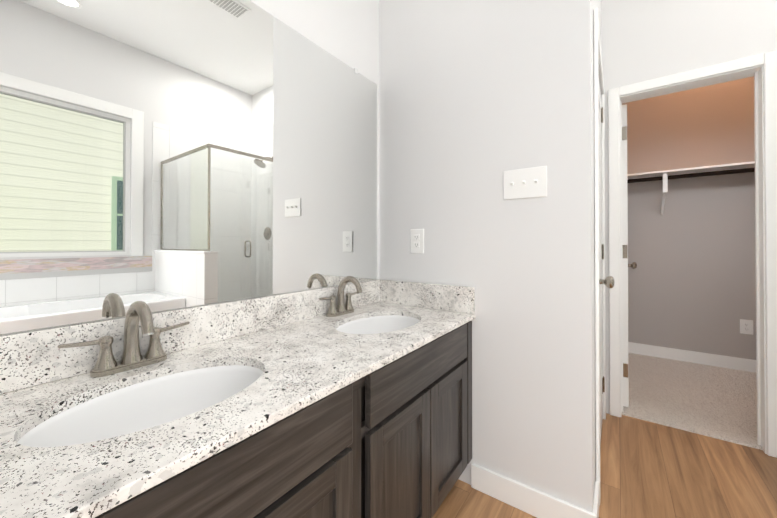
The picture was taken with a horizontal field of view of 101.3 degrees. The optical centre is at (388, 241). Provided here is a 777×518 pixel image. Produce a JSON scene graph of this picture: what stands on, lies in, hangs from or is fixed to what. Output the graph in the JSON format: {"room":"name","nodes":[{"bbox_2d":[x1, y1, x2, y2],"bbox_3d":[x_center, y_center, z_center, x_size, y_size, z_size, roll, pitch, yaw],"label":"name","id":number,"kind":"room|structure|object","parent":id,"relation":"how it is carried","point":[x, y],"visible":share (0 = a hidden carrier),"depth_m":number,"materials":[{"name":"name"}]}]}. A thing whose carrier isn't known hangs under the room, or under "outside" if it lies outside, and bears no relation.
{"room":"bathroom","nodes":[
{"label":"bathroom","id":0,"kind":"room"},
{"bbox_2d":[0,0,378,334],"bbox_3d":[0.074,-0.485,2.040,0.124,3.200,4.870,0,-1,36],"label":"mirror","id":1,"kind":"object","parent":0,"point":[159,155],"depth_m":0.96,"materials":[{"name":"clear glass"}]},
{"bbox_2d":[0,279,379,394],"bbox_3d":[-0.619,0.262,0.958,0.020,0.120,1.972,0,-1,36],"label":"backsplash","id":2,"kind":"structure","parent":0,"relation":"attached to","point":[29,358],"depth_m":0.92,"materials":[{"name":"white stone"}]},
{"bbox_2d":[380,279,474,314],"bbox_3d":[0.173,0.267,1.591,0.525,0.120,0.020,0,-1,36],"label":"backsplash","id":3,"kind":"structure","parent":0,"relation":"attached to","point":[442,297],"depth_m":1.56,"materials":[{"name":"white stone"}]},
{"bbox_2d":[379,0,557,497],"bbox_3d":[0.339,-0.489,1.563,0.880,3.200,0.115,0,-1,36],"label":"wall","id":4,"kind":"structure","parent":0,"point":[467,103],"depth_m":1.42,"materials":[{"name":"white paint"}]},
{"bbox_2d":[410,229,423,252],"bbox_3d":[0.145,-0.003,1.622,0.079,0.124,0.009,0,-1,36],"label":"outlet","id":5,"kind":"object","parent":4,"relation":"attached to","point":[416,240],"visible":1,"depth_m":1.62,"materials":[{"name":"white plastic"}]},
{"bbox_2d":[503,166,546,199],"bbox_3d":[0.561,-0.242,1.318,0.171,0.124,0.020,0,-1,36],"label":"switch plate","id":6,"kind":"object","parent":4,"relation":"attached to","point":[525,183],"visible":1,"depth_m":1.32,"materials":[{"name":"white plastic"}]},
{"bbox_2d":[556,0,602,511],"bbox_3d":[1.033,-0.488,1.677,0.115,3.200,1.110,0,-1,36],"label":"wall","id":7,"kind":"structure","parent":0,"point":[576,414],"depth_m":1.22,"materials":[{"name":"white paint"}]},
{"bbox_2d":[471,463,598,517],"bbox_3d":[0.572,1.057,1.308,0.477,0.105,0.017,0,-1,36],"label":"baseboard","id":8,"kind":"structure","parent":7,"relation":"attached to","point":[525,498],"depth_m":1.31,"materials":[{"name":"white wood"}]},
{"bbox_2d":[594,8,605,505],"bbox_3d":[1.084,0.062,1.732,0.132,2.102,0.870,0,-1,36],"label":"door frame","id":9,"kind":"structure","parent":7,"relation":"attached to","point":[597,56],"depth_m":1.35,"materials":[{"name":"white wood"}]},
{"bbox_2d":[598,73,613,441],"bbox_3d":[1.113,0.089,1.715,0.172,2.022,0.747,0,-1,36],"label":"room door","id":10,"kind":"structure","parent":7,"relation":"in","point":[608,281],"depth_m":1.87,"materials":[{"name":"white wood"}]},
{"bbox_2d":[432,413,776,517],"bbox_3d":[0.924,1.153,0.445,3.350,0.100,3.290,0,-1,36],"label":"floor","id":11,"kind":"structure","parent":0,"point":[648,469],"depth_m":1.48,"materials":[{"name":"brown wood"}]},
{"bbox_2d":[108,319,472,517],"bbox_3d":[-0.406,0.724,0.810,0.533,0.762,1.958,0,-1,36],"label":"bathroom vanity","id":12,"kind":"object","parent":11,"relation":"on","point":[321,416],"depth_m":0.85,"materials":[{"name":"black wood"}]},
{"bbox_2d":[0,303,475,517],"bbox_3d":[-0.403,0.356,0.802,0.550,0.070,1.972,0,-1,36],"label":"countertop","id":13,"kind":"structure","parent":12,"relation":"on","point":[305,363],"depth_m":0.62,"materials":[{"name":"white stone"}]},
{"bbox_2d":[57,301,189,377],"bbox_3d":[-0.622,0.234,0.792,0.150,0.174,0.270,0,-1,36],"label":"faucet","id":14,"kind":"object","parent":13,"relation":"on","point":[107,364],"visible":0.98,"depth_m":0.80,"materials":[{"name":"silver metal"}]},
{"bbox_2d":[17,365,262,446],"bbox_3d":[-0.480,0.481,0.689,0.327,0.277,0.469,0,-1,36],"label":"sink","id":15,"kind":"object","parent":13,"relation":"in","point":[147,404],"visible":0.19,"depth_m":0.77,"materials":[{"name":"white ceramic"}]},
{"bbox_2d":[319,276,361,316],"bbox_3d":[-0.176,0.238,1.414,0.150,0.174,0.270,0,-1,36],"label":"faucet","id":16,"kind":"object","parent":13,"relation":"on","point":[342,308],"visible":1,"depth_m":1.42,"materials":[{"name":"silver metal"}]},
{"bbox_2d":[336,315,419,333],"bbox_3d":[-0.034,0.486,1.310,0.327,0.277,0.469,0,-1,36],"label":"sink","id":17,"kind":"object","parent":13,"relation":"in","point":[379,324],"visible":0.23,"depth_m":1.47,"materials":[{"name":"white ceramic"}]},
{"bbox_2d":[601,0,776,413],"bbox_3d":[1.896,-0.487,1.812,3.120,3.200,0.115,0,-1,36],"label":"wall","id":18,"kind":"structure","parent":0,"point":[643,40],"depth_m":1.90,"materials":[{"name":"white paint"}]},
{"bbox_2d":[622,104,636,406],"bbox_3d":[1.746,0.091,2.364,0.172,2.012,0.610,0,-1,36],"label":"closet door","id":19,"kind":"structure","parent":18,"relation":"in","point":[626,265],"depth_m":2.12,"materials":[{"name":"white wood"}]},
{"bbox_2d":[608,51,776,457],"bbox_3d":[1.764,0.084,1.905,0.648,2.060,0.121,0,-1,36],"label":"door frame","id":20,"kind":"structure","parent":18,"relation":"attached to","point":[757,72],"depth_m":1.73,"materials":[{"name":"white wood"}]},
{"bbox_2d":[622,76,755,359],"bbox_3d":[3.175,-0.480,2.740,2.355,3.200,0.115,0,-1,36],"label":"wall","id":21,"kind":"structure","parent":0,"point":[691,276],"depth_m":2.93,"materials":[{"name":"grey paint"}]},
{"bbox_2d":[627,161,754,214],"bbox_3d":[3.050,-0.448,2.563,2.118,0.367,0.321,0,-1,36],"label":"closet shelf","id":22,"kind":"object","parent":21,"relation":"attached to","point":[664,176],"visible":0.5,"depth_m":2.77,"materials":[{"name":"white"}]},
{"bbox_2d":[628,342,755,372],"bbox_3d":[3.139,1.055,2.674,2.120,0.105,0.017,0,-1,36],"label":"baseboard","id":23,"kind":"structure","parent":21,"relation":"attached to","point":[736,363],"depth_m":2.90,"materials":[{"name":"white wood"}]},
{"bbox_2d":[740,319,752,334],"bbox_3d":[3.069,0.730,2.730,0.079,0.124,0.009,0,-1,36],"label":"outlet","id":24,"kind":"object","parent":21,"relation":"attached to","point":[746,326],"visible":1,"depth_m":2.73,"materials":[{"name":"white plastic"}]},
{"bbox_2d":[622,353,762,449],"bbox_3d":[2.344,1.162,2.423,3.350,0.112,1.580,0,-1,36],"label":"floor carpet","id":25,"kind":"object","parent":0,"point":[720,403],"visible":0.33,"depth_m":2.26,"materials":[{"name":"beige carpet"}]}
]}

